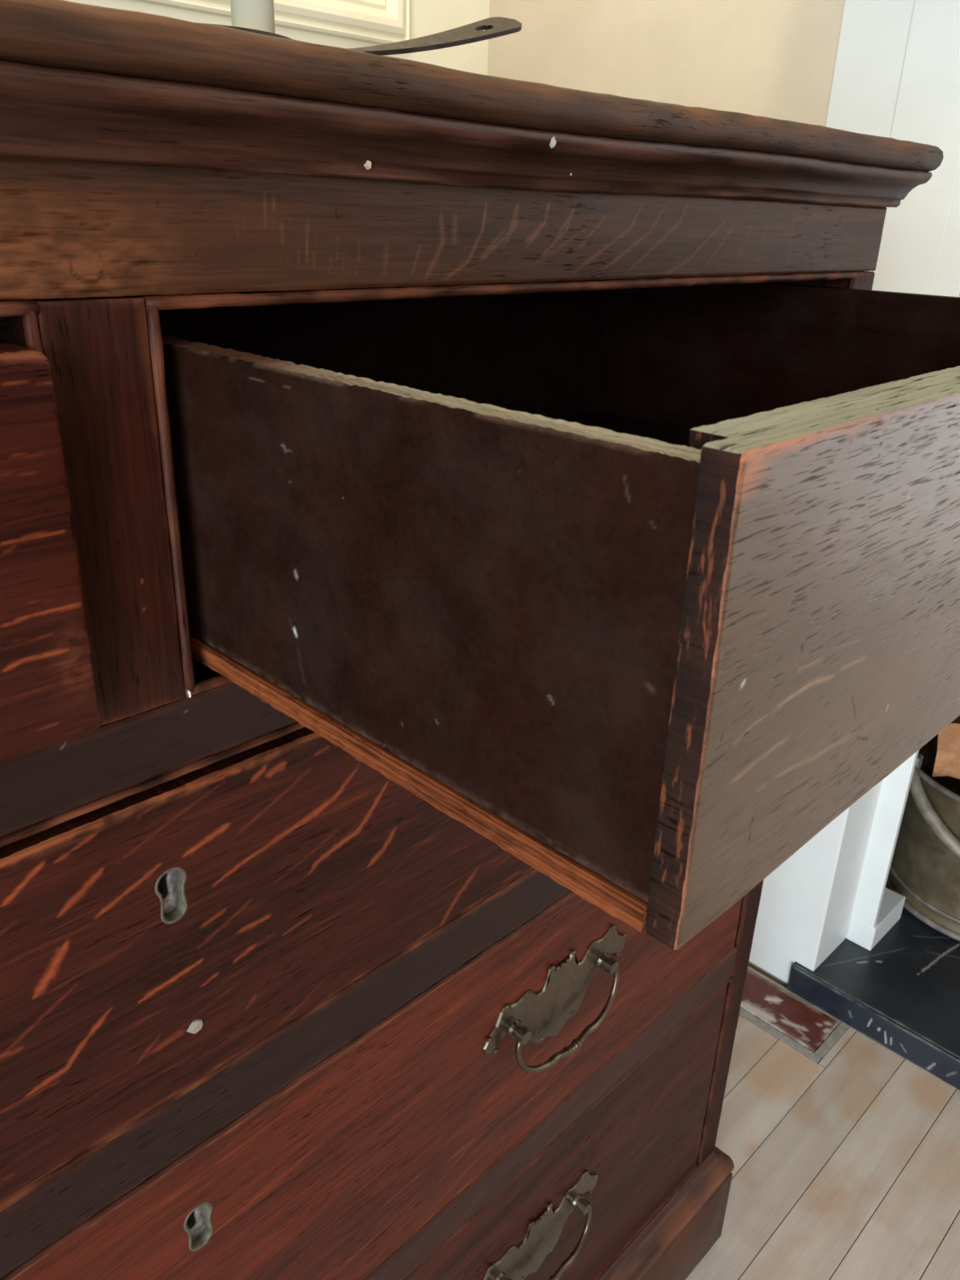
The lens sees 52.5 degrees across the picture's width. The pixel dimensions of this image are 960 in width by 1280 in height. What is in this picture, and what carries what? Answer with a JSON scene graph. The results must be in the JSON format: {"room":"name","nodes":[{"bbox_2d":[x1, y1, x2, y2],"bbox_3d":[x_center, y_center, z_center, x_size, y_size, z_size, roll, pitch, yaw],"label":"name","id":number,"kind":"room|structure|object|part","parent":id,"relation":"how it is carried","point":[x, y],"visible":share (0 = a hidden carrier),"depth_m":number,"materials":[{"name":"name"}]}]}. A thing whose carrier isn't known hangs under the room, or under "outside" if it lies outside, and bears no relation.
{"room":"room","nodes":[
{"label":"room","id":0,"kind":"room"},
{"bbox_2d":[200,22,291,39],"bbox_3d":[-0.137,-0.286,0.486,0.092,0.026,0.092,23,31,39],"label":"bowl","id":1,"kind":"object","parent":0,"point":[256,31],"depth_m":0.45,"materials":[{"name":"metal"}]},
{"bbox_2d":[64,0,489,75],"bbox_3d":[-1.208,-0.400,0.233,0.120,2.470,3.590,23,31,39],"label":"wall","id":2,"kind":"structure","parent":0,"point":[427,17],"depth_m":1.23,"materials":[{"name":"beige paint"}]},
{"bbox_2d":[138,0,409,44],"bbox_3d":[-0.619,-0.961,0.516,0.018,0.934,1.550,23,31,39],"label":"picture frame","id":3,"kind":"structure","parent":2,"relation":"attached to","point":[381,21],"depth_m":1.13,"materials":[{"name":"beige paint"}]},
{"bbox_2d":[487,0,844,988],"bbox_3d":[1.366,-0.277,0.169,3.695,2.480,0.120,23,31,39],"label":"wall","id":4,"kind":"structure","parent":0,"point":[772,59],"depth_m":1.12,"materials":[{"name":"beige paint"}]},
{"bbox_2d":[748,0,959,983],"bbox_3d":[0.834,-0.127,1.176,0.840,1.301,0.920,23,31,39],"label":"fireplace surround","id":5,"kind":"object","parent":4,"relation":"attached to","point":[896,74],"visible":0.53,"depth_m":1.00,"materials":[{"name":"white paint"}]},
{"bbox_3d":[0.554,0.063,1.230,0.035,0.806,0.011,23,31,39],"label":"opening trim","id":6,"kind":"part","parent":5,"relation":"part of","materials":[{"name":"white paint"}]},
{"bbox_2d":[685,1014,959,1279],"bbox_3d":[0.029,1.313,-0.472,3.775,0.060,3.450,23,31,39],"label":"floor","id":7,"kind":"structure","parent":0,"point":[846,1164],"depth_m":1.11,"materials":[{"name":"beige wood"}]},
{"bbox_2d":[0,0,959,1279],"bbox_3d":[-0.233,0.256,0.557,0.744,1.030,1.102,23,31,39],"label":"dresser","id":8,"kind":"object","parent":7,"relation":"on","point":[464,535],"visible":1,"depth_m":0.34,"materials":[{"name":"brown wood"}]},
{"bbox_3d":[-0.289,0.036,0.138,0.020,0.119,0.473,22,31,38],"label":"drawer","id":9,"kind":"part","parent":8,"relation":"part of","materials":[{"name":"brown wood"}]},
{"bbox_3d":[-0.126,0.035,0.353,0.020,0.027,1.004,23,31,39],"label":"rail","id":10,"kind":"part","parent":8,"relation":"part of","materials":[{"name":"brown wood"}]},
{"bbox_3d":[-0.125,0.096,0.382,0.009,0.024,0.012,23,31,39],"label":"lock plate","id":11,"kind":"part","parent":8,"relation":"part of","materials":[{"name":"metal"}]},
{"bbox_3d":[-0.135,0.267,0.452,0.009,0.026,0.013,23,31,39],"label":"lock plate","id":12,"kind":"part","parent":8,"relation":"part of","materials":[{"name":"metal"}]},
{"bbox_3d":[-0.493,0.119,0.778,0.010,0.899,1.060,23,31,39],"label":"panel","id":13,"kind":"part","parent":8,"relation":"part of","materials":[{"name":"brown wood"}]},
{"bbox_3d":[-0.129,0.122,0.392,0.020,0.146,0.993,23,31,39],"label":"drawer","id":14,"kind":"part","parent":8,"relation":"part of","materials":[{"name":"brown wood"}]},
{"bbox_3d":[-0.132,0.205,0.428,0.020,0.033,1.004,23,31,39],"label":"rail","id":15,"kind":"part","parent":8,"relation":"part of","materials":[{"name":"brown wood"}]},
{"bbox_2d":[200,17,521,55],"bbox_3d":[-0.074,-0.327,0.537,0.092,0.064,0.270,23,31,39],"label":"ladle","id":16,"kind":"object","parent":8,"relation":"on","point":[492,27],"visible":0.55,"depth_m":0.58,"materials":[{"name":"metal"}]},
{"bbox_3d":[-0.043,-0.348,0.562,0.022,0.044,0.182,23,31,39],"label":"handle","id":17,"kind":"part","parent":16,"relation":"part of","materials":[{"name":"metal"}]},
{"bbox_3d":[-0.136,0.308,0.473,0.020,0.187,0.993,23,31,39],"label":"drawer","id":18,"kind":"part","parent":8,"relation":"part of","materials":[{"name":"red wood"}]},
{"bbox_3d":[-0.070,-0.168,0.616,0.451,0.097,0.011,-21,33,-41],"label":"drawer","id":19,"kind":"part","parent":8,"relation":"part of","materials":[{"name":"brown wood"}]},
{"bbox_3d":[-0.097,-0.048,0.340,0.010,0.107,0.401,-21,33,-41],"label":"drawer","id":20,"kind":"part","parent":8,"relation":"part of","materials":[{"name":"brown wood"}]},
{"bbox_3d":[-0.120,-0.121,0.285,0.020,0.038,1.060,23,31,39],"label":"frieze rail","id":21,"kind":"part","parent":8,"relation":"part of","materials":[{"name":"brown wood"}]},
{"bbox_3d":[-0.291,-0.221,0.426,0.538,0.024,1.095,23,31,39],"label":"cornice moulding","id":22,"kind":"part","parent":8,"relation":"part of","materials":[{"name":"brown wood"}]},
{"bbox_3d":[-0.139,0.409,0.518,0.020,0.031,1.004,23,31,39],"label":"rail","id":23,"kind":"part","parent":8,"relation":"part of","materials":[{"name":"red wood"}]},
{"bbox_3d":[0.059,0.249,0.626,0.011,0.043,0.101,23,31,39],"label":"bail handle","id":24,"kind":"part","parent":8,"relation":"part of","materials":[{"name":"gold metal"}]},
{"bbox_3d":[-0.143,0.531,0.572,0.020,0.234,0.993,23,31,39],"label":"drawer","id":25,"kind":"part","parent":8,"relation":"part of","materials":[{"name":"brown wood"}]},
{"bbox_3d":[0.051,0.466,0.722,0.011,0.043,0.101,23,31,39],"label":"bail handle","id":26,"kind":"part","parent":8,"relation":"part of","materials":[{"name":"gold metal"}]},
{"bbox_3d":[0.051,0.057,0.963,0.490,0.899,0.018,23,31,39],"label":"panel","id":27,"kind":"part","parent":8,"relation":"part of","materials":[{"name":"brown wood"}]},
{"bbox_3d":[0.067,-0.061,0.512,0.451,0.006,0.378,-21,33,-41],"label":"drawer","id":28,"kind":"part","parent":8,"relation":"part of","materials":[{"name":"brown wood"}]},
{"bbox_3d":[-0.148,0.662,0.629,0.020,0.048,1.004,23,31,39],"label":"rail","id":29,"kind":"part","parent":8,"relation":"part of","materials":[{"name":"brown wood"}]},
{"bbox_3d":[0.231,-0.175,0.641,0.010,0.107,0.401,-21,33,-41],"label":"drawer","id":30,"kind":"part","parent":8,"relation":"part of","materials":[{"name":"brown wood"}]},
{"bbox_3d":[0.212,-0.047,0.360,0.473,0.119,0.009,-21,33,-41],"label":"drawer","id":31,"kind":"part","parent":8,"relation":"part of","materials":[{"name":"brown wood"}]},
{"bbox_3d":[-0.132,-0.323,0.565,0.084,0.032,0.084,23,31,39],"label":"candlestick","id":32,"kind":"object","parent":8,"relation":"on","visible":0},
{"bbox_2d":[230,0,275,33],"bbox_3d":[-0.127,-0.432,0.519,0.024,0.206,0.024,23,31,39],"label":"candle","id":33,"kind":"object","parent":32,"relation":"on","point":[259,15],"visible":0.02,"depth_m":0.55,"materials":[{"name":"beige wax"}]},
{"bbox_2d":[738,965,849,1063],"bbox_3d":[0.330,0.479,1.397,0.379,0.021,0.091,23,31,39],"label":"rug","id":34,"kind":"object","parent":7,"relation":"on","point":[810,1030],"depth_m":1.31,"materials":[{"name":"red fabric"}]},
{"bbox_2d":[786,886,959,1089],"bbox_3d":[0.953,0.482,1.364,0.738,0.043,0.747,23,31,39],"label":"hearth slab","id":35,"kind":"object","parent":7,"relation":"on","point":[902,993],"visible":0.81,"depth_m":1.31,"materials":[{"name":"black stone"}]},
{"bbox_2d":[885,741,959,941],"bbox_3d":[0.786,0.281,1.448,0.343,0.246,0.345,23,31,39],"label":"pail","id":36,"kind":"object","parent":35,"relation":"on","point":[925,868],"visible":0.55,"depth_m":1.40,"materials":[{"name":"metal"}]},
{"bbox_3d":[0.793,0.263,1.362,0.365,0.130,0.171,0,24,-4],"label":"bail handle","id":37,"kind":"part","parent":36,"relation":"part of","materials":[{"name":"metal"}]},
{"bbox_2d":[928,723,959,779],"bbox_3d":[0.738,0.161,1.388,0.172,0.083,0.060,8,24,12],"label":"log","id":38,"kind":"object","parent":36,"relation":"in","point":[944,752],"visible":0.77,"depth_m":1.38,"materials":[{"name":"brown wood"}]},
{"bbox_2d":[951,715,959,724],"bbox_3d":[0.779,0.096,1.444,0.198,0.109,0.089,9,25,16],"label":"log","id":39,"kind":"object","parent":36,"relation":"in","point":[957,720],"visible":0.02,"depth_m":1.46,"materials":[{"name":"green wood"}]}
]}

